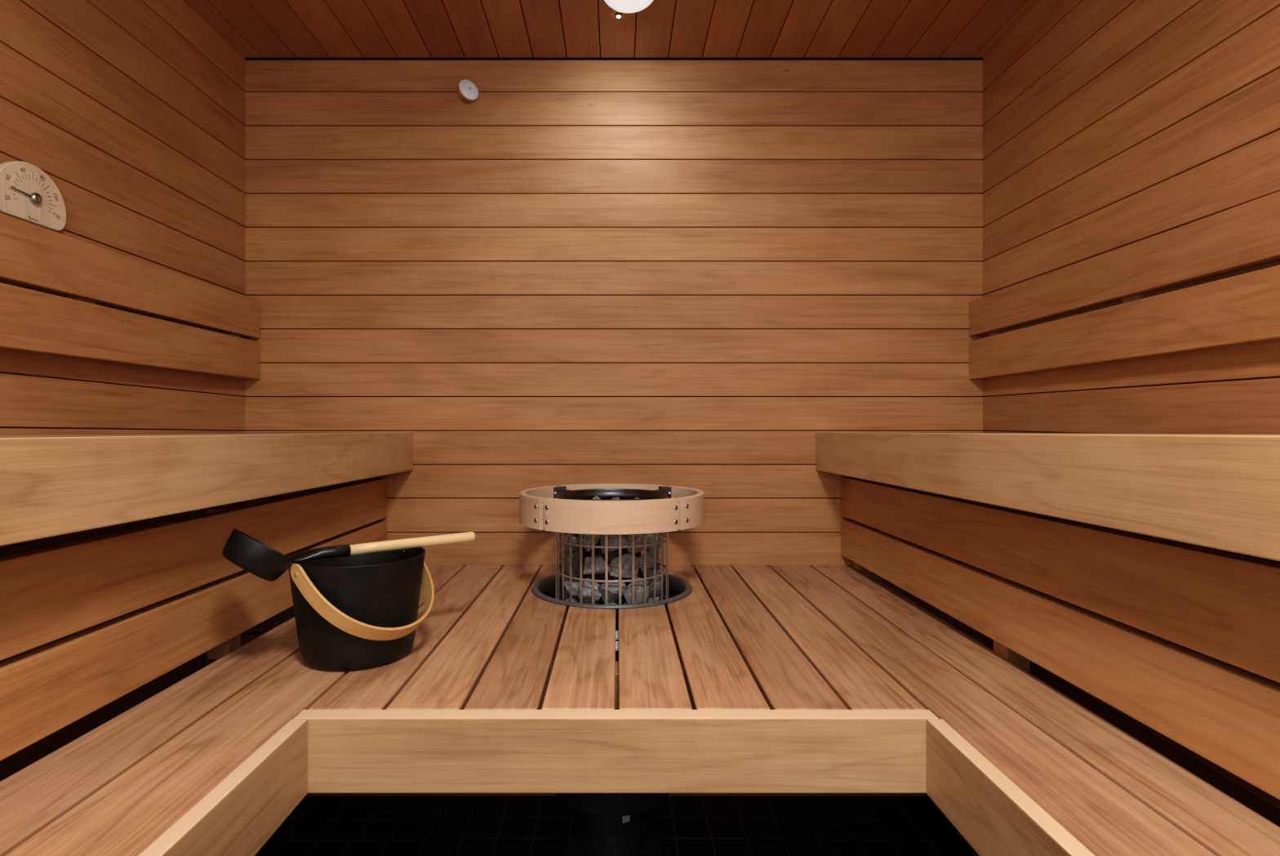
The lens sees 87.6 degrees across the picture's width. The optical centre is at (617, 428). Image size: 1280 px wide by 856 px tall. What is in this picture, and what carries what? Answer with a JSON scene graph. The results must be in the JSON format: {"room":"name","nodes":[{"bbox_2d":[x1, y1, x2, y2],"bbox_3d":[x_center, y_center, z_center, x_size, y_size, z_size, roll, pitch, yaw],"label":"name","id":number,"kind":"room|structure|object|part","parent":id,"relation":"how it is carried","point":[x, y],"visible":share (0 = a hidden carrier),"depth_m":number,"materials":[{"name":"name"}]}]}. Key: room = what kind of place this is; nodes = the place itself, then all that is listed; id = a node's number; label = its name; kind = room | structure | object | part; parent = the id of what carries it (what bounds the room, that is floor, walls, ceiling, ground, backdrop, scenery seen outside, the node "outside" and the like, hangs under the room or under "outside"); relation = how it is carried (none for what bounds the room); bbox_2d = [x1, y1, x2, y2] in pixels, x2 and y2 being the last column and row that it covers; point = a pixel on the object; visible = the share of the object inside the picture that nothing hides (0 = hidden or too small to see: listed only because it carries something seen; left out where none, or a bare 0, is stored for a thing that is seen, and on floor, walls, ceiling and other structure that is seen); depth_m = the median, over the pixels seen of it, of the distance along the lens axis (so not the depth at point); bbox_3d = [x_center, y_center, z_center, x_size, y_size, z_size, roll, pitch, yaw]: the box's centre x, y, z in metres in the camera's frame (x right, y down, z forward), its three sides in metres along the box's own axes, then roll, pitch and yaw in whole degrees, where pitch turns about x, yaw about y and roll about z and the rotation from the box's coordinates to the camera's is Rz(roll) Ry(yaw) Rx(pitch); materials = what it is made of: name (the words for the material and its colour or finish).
{"room":"spa","nodes":[
{"label":"spa","id":0,"kind":"room"},
{"bbox_2d":[0,0,245,781],"bbox_3d":[-1.234,-0.024,0.646,0.070,2.344,2.996,0,0,1],"label":"wall","id":1,"kind":"structure","parent":0,"point":[134,110],"depth_m":1.59,"materials":[{"name":"brown wood"}]},
{"bbox_2d":[0,160,66,231],"bbox_3d":[-1.168,-0.469,1.330,0.031,0.116,0.159,0,0,0],"label":"thermometer","id":2,"kind":"object","parent":1,"relation":"attached to","point":[27,193],"visible":1,"depth_m":1.32,"materials":[{"name":"brown wood"}]},
{"bbox_3d":[-1.160,-0.459,1.330,0.015,0.022,0.022,0,0,0],"label":"knob","id":3,"kind":"part","parent":2,"relation":"part of","materials":[{"name":"metal"}]},
{"bbox_2d":[0,213,260,378],"bbox_3d":[-1.166,-0.269,0.615,0.071,0.255,2.930,0,0,1],"label":"backrest","id":4,"kind":"object","parent":1,"relation":"attached to","point":[31,255],"visible":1,"depth_m":1.48,"materials":[{"name":"brown wood"}]},
{"bbox_2d":[0,431,413,545],"bbox_3d":[-0.930,0.070,0.616,0.510,0.121,2.946,0,0,1],"label":"bench","id":5,"kind":"object","parent":1,"relation":"attached to","point":[51,485],"visible":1,"depth_m":0.98,"materials":[{"name":"brown wood"}]},
{"bbox_2d":[0,477,386,759],"bbox_3d":[-0.792,0.305,0.617,0.072,0.300,2.934,0,0,1],"label":"skirt","id":6,"kind":"object","parent":5,"relation":"attached to","point":[47,594],"visible":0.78,"depth_m":1.03,"materials":[{"name":"brown wood"}]},
{"bbox_2d":[182,0,1040,60],"bbox_3d":[-0.015,-1.180,0.646,2.870,0.060,2.993,0,0,0],"label":"ceiling","id":7,"kind":"structure","parent":0,"point":[256,29],"depth_m":1.92,"materials":[{"name":"brown wood"}]},
{"bbox_2d":[615,13,622,17],"bbox_3d":[0.004,-1.146,1.855,0.017,0.008,0.017,0,0,0],"label":"recessed light","id":8,"kind":"object","parent":7,"relation":"in","point":[617,15],"visible":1,"depth_m":1.85,"materials":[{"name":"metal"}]},
{"bbox_2d":[604,0,653,13],"bbox_3d":[0.030,-1.123,1.730,0.158,0.055,0.158,0,0,0],"label":"ceiling lamp","id":9,"kind":"object","parent":7,"relation":"attached to","point":[620,6],"visible":1,"depth_m":1.74,"materials":[{"name":"white glass"}]},
{"bbox_2d":[242,60,984,795],"bbox_3d":[-0.010,0.000,2.113,2.424,2.300,0.060,0,0,0],"label":"wall","id":10,"kind":"structure","parent":0,"point":[688,273],"depth_m":2.08,"materials":[{"name":"brown wood"}]},
{"bbox_2d":[0,564,463,855],"bbox_3d":[-0.618,0.482,0.616,0.325,0.110,2.931,0,0,0],"label":"bench","id":11,"kind":"object","parent":10,"relation":"attached to","point":[213,762],"visible":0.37,"depth_m":0.85,"materials":[{"name":"brown wood"}]},
{"bbox_3d":[-0.468,0.482,0.066,0.024,0.110,1.832,0,0,0],"label":"edge rail","id":12,"kind":"part","parent":11,"relation":"part of","materials":[{"name":"brown wood"}]},
{"bbox_2d":[288,542,434,671],"bbox_3d":[-0.480,0.330,1.250,0.257,0.193,0.258,0,0,0],"label":"bucket","id":13,"kind":"object","parent":11,"relation":"on","point":[356,611],"visible":0.88,"depth_m":1.17,"materials":[{"name":"black plastic"}]},
{"bbox_2d":[222,528,475,581],"bbox_3d":[-0.491,0.216,1.260,0.450,0.095,0.112,0,0,-45],"label":"ladle","id":14,"kind":"object","parent":13,"relation":"on","point":[241,548],"visible":1,"depth_m":1.14,"materials":[{"name":"brown wood"}]},
{"bbox_3d":[-0.438,0.305,1.230,0.151,0.143,0.258,0,0,30],"label":"handle","id":15,"kind":"part","parent":13,"relation":"part of","materials":[{"name":"brown wood"}]},
{"bbox_2d":[457,79,478,102],"bbox_3d":[-0.462,-1.044,2.064,0.061,0.066,0.060,0,0,0],"label":"air vent","id":16,"kind":"object","parent":10,"relation":"in","point":[468,91],"visible":1,"depth_m":2.05,"materials":[{"name":"white plastic"}]},
{"bbox_2d":[293,564,938,792],"bbox_3d":[-0.002,0.482,1.532,0.952,0.110,1.099,0,0,0],"label":"platform","id":17,"kind":"object","parent":10,"relation":"attached to","point":[764,693],"visible":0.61,"depth_m":1.04,"materials":[{"name":"brown wood"}]},
{"bbox_2d":[531,569,692,625],"bbox_3d":[-0.014,0.445,1.790,0.430,0.051,0.430,0,0,0],"label":"ring","id":18,"kind":"object","parent":17,"relation":"attached to","point":[544,587],"visible":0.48,"depth_m":1.73,"materials":[{"name":"black metal"}]},
{"bbox_3d":[-0.002,0.482,0.998,0.952,0.110,0.032,0,0,0],"label":"edge rail","id":19,"kind":"part","parent":17,"relation":"part of","materials":[{"name":"brown wood"}]},
{"bbox_2d":[770,564,1279,855],"bbox_3d":[0.598,0.482,0.616,0.287,0.110,2.931,0,0,0],"label":"bench","id":20,"kind":"object","parent":10,"relation":"attached to","point":[1017,765],"visible":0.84,"depth_m":0.88,"materials":[{"name":"brown wood"}]},
{"bbox_3d":[0.467,0.482,0.066,0.024,0.110,1.832,0,0,0],"label":"edge rail","id":21,"kind":"part","parent":20,"relation":"part of","materials":[{"name":"brown wood"}]},
{"bbox_2d":[254,795,978,855],"bbox_3d":[-0.015,1.180,0.646,2.870,0.060,2.993,0,0,0],"label":"floor","id":22,"kind":"structure","parent":0,"point":[319,824],"depth_m":1.93,"materials":[{"name":"black tile"}]},
{"bbox_2d":[519,483,704,855],"bbox_3d":[-0.014,0.659,1.790,0.493,0.982,0.493,0,0,0],"label":"stove","id":23,"kind":"object","parent":22,"relation":"on","point":[611,824],"visible":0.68,"depth_m":1.66,"materials":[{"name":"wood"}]},
{"bbox_2d":[564,590,579,599],"bbox_3d":[-0.127,0.461,1.807,0.051,0.058,0.068,0,0,26],"label":"stone","id":24,"kind":"object","parent":23,"relation":"in","point":[566,596],"visible":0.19,"depth_m":1.79,"materials":[{"name":"grey stone"}]},
{"bbox_2d":[560,569,578,580],"bbox_3d":[-0.128,0.411,1.803,0.050,0.056,0.059,0,0,0],"label":"stone","id":25,"kind":"object","parent":24,"relation":"on","point":[565,573],"visible":0.13,"depth_m":1.79,"materials":[{"name":"grey stone"}]},
{"bbox_2d":[559,548,582,566],"bbox_3d":[-0.131,0.352,1.798,0.062,0.045,0.073,0,0,-29],"label":"stone","id":26,"kind":"object","parent":25,"relation":"on","point":[566,553],"visible":0.36,"depth_m":1.78,"materials":[{"name":"grey stone"}]},
{"bbox_2d":[564,595,579,602],"bbox_3d":[-0.122,0.470,1.734,0.058,0.065,0.053,0,0,0],"label":"stone","id":27,"kind":"object","parent":23,"relation":"in","point":[575,598],"visible":0.12,"depth_m":1.73,"materials":[{"name":"grey stone"}]},
{"bbox_2d":[564,578,582,595],"bbox_3d":[-0.113,0.414,1.742,0.055,0.042,0.054,0,0,0],"label":"stone","id":28,"kind":"object","parent":27,"relation":"on","point":[575,583],"visible":0.59,"depth_m":1.72,"materials":[{"name":"grey stone"}]},
{"bbox_2d":[564,551,579,577],"bbox_3d":[-0.125,0.352,1.731,0.045,0.069,0.058,0,0,30],"label":"stone","id":29,"kind":"object","parent":28,"relation":"on","point":[575,560],"visible":0.77,"depth_m":1.72,"materials":[{"name":"grey stone"}]},
{"bbox_2d":[564,533,583,552],"bbox_3d":[-0.112,0.294,1.736,0.058,0.062,0.058,0,0,35],"label":"stone","id":30,"kind":"object","parent":29,"relation":"on","point":[566,539],"visible":0.52,"depth_m":1.73,"materials":[{"name":"grey stone"}]},
{"bbox_2d":[582,600,598,604],"bbox_3d":[-0.079,0.466,1.692,0.064,0.063,0.055,0,0,0],"label":"stone","id":31,"kind":"object","parent":23,"relation":"in","point":[595,602],"visible":0.06,"depth_m":1.70,"materials":[{"name":"grey stone"}]},
{"bbox_2d":[577,577,601,601],"bbox_3d":[-0.067,0.409,1.688,0.062,0.062,0.042,0,0,-17],"label":"stone","id":32,"kind":"object","parent":31,"relation":"on","point":[586,585],"visible":0.71,"depth_m":1.68,"materials":[{"name":"grey stone"}]},
{"bbox_2d":[582,555,611,573],"bbox_3d":[-0.046,0.344,1.685,0.070,0.046,0.047,0,0,17],"label":"stone","id":33,"kind":"object","parent":32,"relation":"on","point":[599,561],"visible":0.79,"depth_m":1.67,"materials":[{"name":"grey stone"}]},
{"bbox_2d":[575,533,599,551],"bbox_3d":[-0.075,0.281,1.693,0.064,0.055,0.055,0,0,0],"label":"stone","id":34,"kind":"object","parent":33,"relation":"on","point":[586,538],"visible":0.51,"depth_m":1.67,"materials":[{"name":"grey stone"}]},
{"bbox_2d":[600,534,627,553],"bbox_3d":[-0.008,0.286,1.679,0.071,0.059,0.046,0,0,0],"label":"stone","id":35,"kind":"object","parent":33,"relation":"on","point":[613,540],"visible":0.6,"depth_m":1.66,"materials":[{"name":"grey stone"}]},
{"bbox_3d":[0.022,1.007,1.720,0.021,0.018,0.001,0,0,-28],"label":"rating plate","id":36,"kind":"part","parent":23,"relation":"part of","materials":[{"name":"silver metal"}]},
{"bbox_2d":[643,595,659,602],"bbox_3d":[0.083,0.459,1.732,0.051,0.043,0.061,0,0,13],"label":"stone","id":37,"kind":"object","parent":23,"relation":"in","point":[657,597],"visible":0.19,"depth_m":1.73,"materials":[{"name":"grey stone"}]},
{"bbox_2d":[648,576,661,597],"bbox_3d":[0.095,0.411,1.744,0.051,0.062,0.062,0,0,38],"label":"stone","id":38,"kind":"object","parent":37,"relation":"on","point":[658,581],"visible":0.52,"depth_m":1.72,"materials":[{"name":"grey stone"}]},
{"bbox_2d":[638,550,660,568],"bbox_3d":[0.078,0.336,1.722,0.068,0.042,0.064,0,0,0],"label":"stone","id":39,"kind":"object","parent":38,"relation":"on","point":[650,554],"visible":0.77,"depth_m":1.71,"materials":[{"name":"grey stone"}]},
{"bbox_2d":[643,532,661,554],"bbox_3d":[0.093,0.293,1.748,0.050,0.072,0.063,0,0,0],"label":"stone","id":40,"kind":"object","parent":39,"relation":"on","point":[650,536],"visible":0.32,"depth_m":1.73,"materials":[{"name":"grey stone"}]},
{"bbox_3d":[-0.012,0.462,1.686,0.065,0.063,0.044,0,0,0],"label":"stone","id":41,"kind":"object","parent":23,"relation":"in","visible":0},
{"bbox_2d":[598,577,626,603],"bbox_3d":[-0.012,0.412,1.671,0.073,0.070,0.045,0,0,0],"label":"stone","id":42,"kind":"object","parent":41,"relation":"on","point":[613,587],"visible":0.72,"depth_m":1.66,"materials":[{"name":"grey stone"}]},
{"bbox_3d":[0.047,0.464,1.688,0.072,0.067,0.053,0,0,0],"label":"stone","id":43,"kind":"object","parent":23,"relation":"in","visible":0},
{"bbox_2d":[623,576,648,604],"bbox_3d":[0.053,0.412,1.687,0.076,0.071,0.032,0,0,-33],"label":"stone","id":44,"kind":"object","parent":43,"relation":"on","point":[638,585],"visible":0.67,"depth_m":1.67,"materials":[{"name":"grey stone"}]},
{"bbox_2d":[608,552,639,577],"bbox_3d":[0.013,0.348,1.693,0.089,0.066,0.043,0,0,-31],"label":"stone","id":45,"kind":"object","parent":44,"relation":"on","point":[626,558],"visible":0.88,"depth_m":1.68,"materials":[{"name":"grey stone"}]},
{"bbox_2d":[625,533,644,552],"bbox_3d":[0.047,0.284,1.700,0.054,0.067,0.055,0,0,0],"label":"stone","id":46,"kind":"object","parent":45,"relation":"on","point":[638,538],"visible":0.38,"depth_m":1.68,"materials":[{"name":"grey stone"}]},
{"bbox_3d":[0.099,0.467,1.795,0.055,0.056,0.064,0,0,0],"label":"stone","id":47,"kind":"object","parent":23,"relation":"in","visible":0},
{"bbox_2d":[642,568,663,584],"bbox_3d":[0.098,0.398,1.816,0.059,0.063,0.042,0,0,7],"label":"stone","id":48,"kind":"object","parent":47,"relation":"on","point":[650,572],"visible":0.31,"depth_m":1.80,"materials":[{"name":"grey stone"}]},
{"bbox_2d":[648,551,659,568],"bbox_3d":[0.097,0.349,1.798,0.035,0.062,0.070,0,0,0],"label":"stone","id":49,"kind":"object","parent":48,"relation":"on","point":[657,566],"visible":0.3,"depth_m":1.78,"materials":[{"name":"grey stone"}]},
{"bbox_2d":[982,0,1279,826],"bbox_3d":[1.159,0.002,0.646,0.070,2.364,2.994,0,0,1],"label":"wall","id":50,"kind":"structure","parent":0,"point":[1108,126],"depth_m":1.49,"materials":[{"name":"brown wood"}]},
{"bbox_2d":[816,431,1279,560],"bbox_3d":[0.875,0.066,0.616,0.510,0.128,2.932,0,0,0],"label":"bench","id":51,"kind":"object","parent":50,"relation":"attached to","point":[1216,491],"visible":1,"depth_m":0.84,"materials":[{"name":"brown wood"}]},
{"bbox_2d":[840,476,1279,799],"bbox_3d":[0.729,0.298,0.616,0.072,0.315,2.932,0,0,0],"label":"skirt","id":52,"kind":"object","parent":51,"relation":"attached to","point":[1222,606],"visible":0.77,"depth_m":0.94,"materials":[{"name":"brown wood"}]},
{"bbox_2d":[969,191,1279,378],"bbox_3d":[1.104,-0.268,0.615,0.044,0.249,2.930,0,0,1],"label":"backrest","id":53,"kind":"object","parent":50,"relation":"attached to","point":[1245,308],"visible":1,"depth_m":1.37,"materials":[{"name":"brown wood"}]}
]}

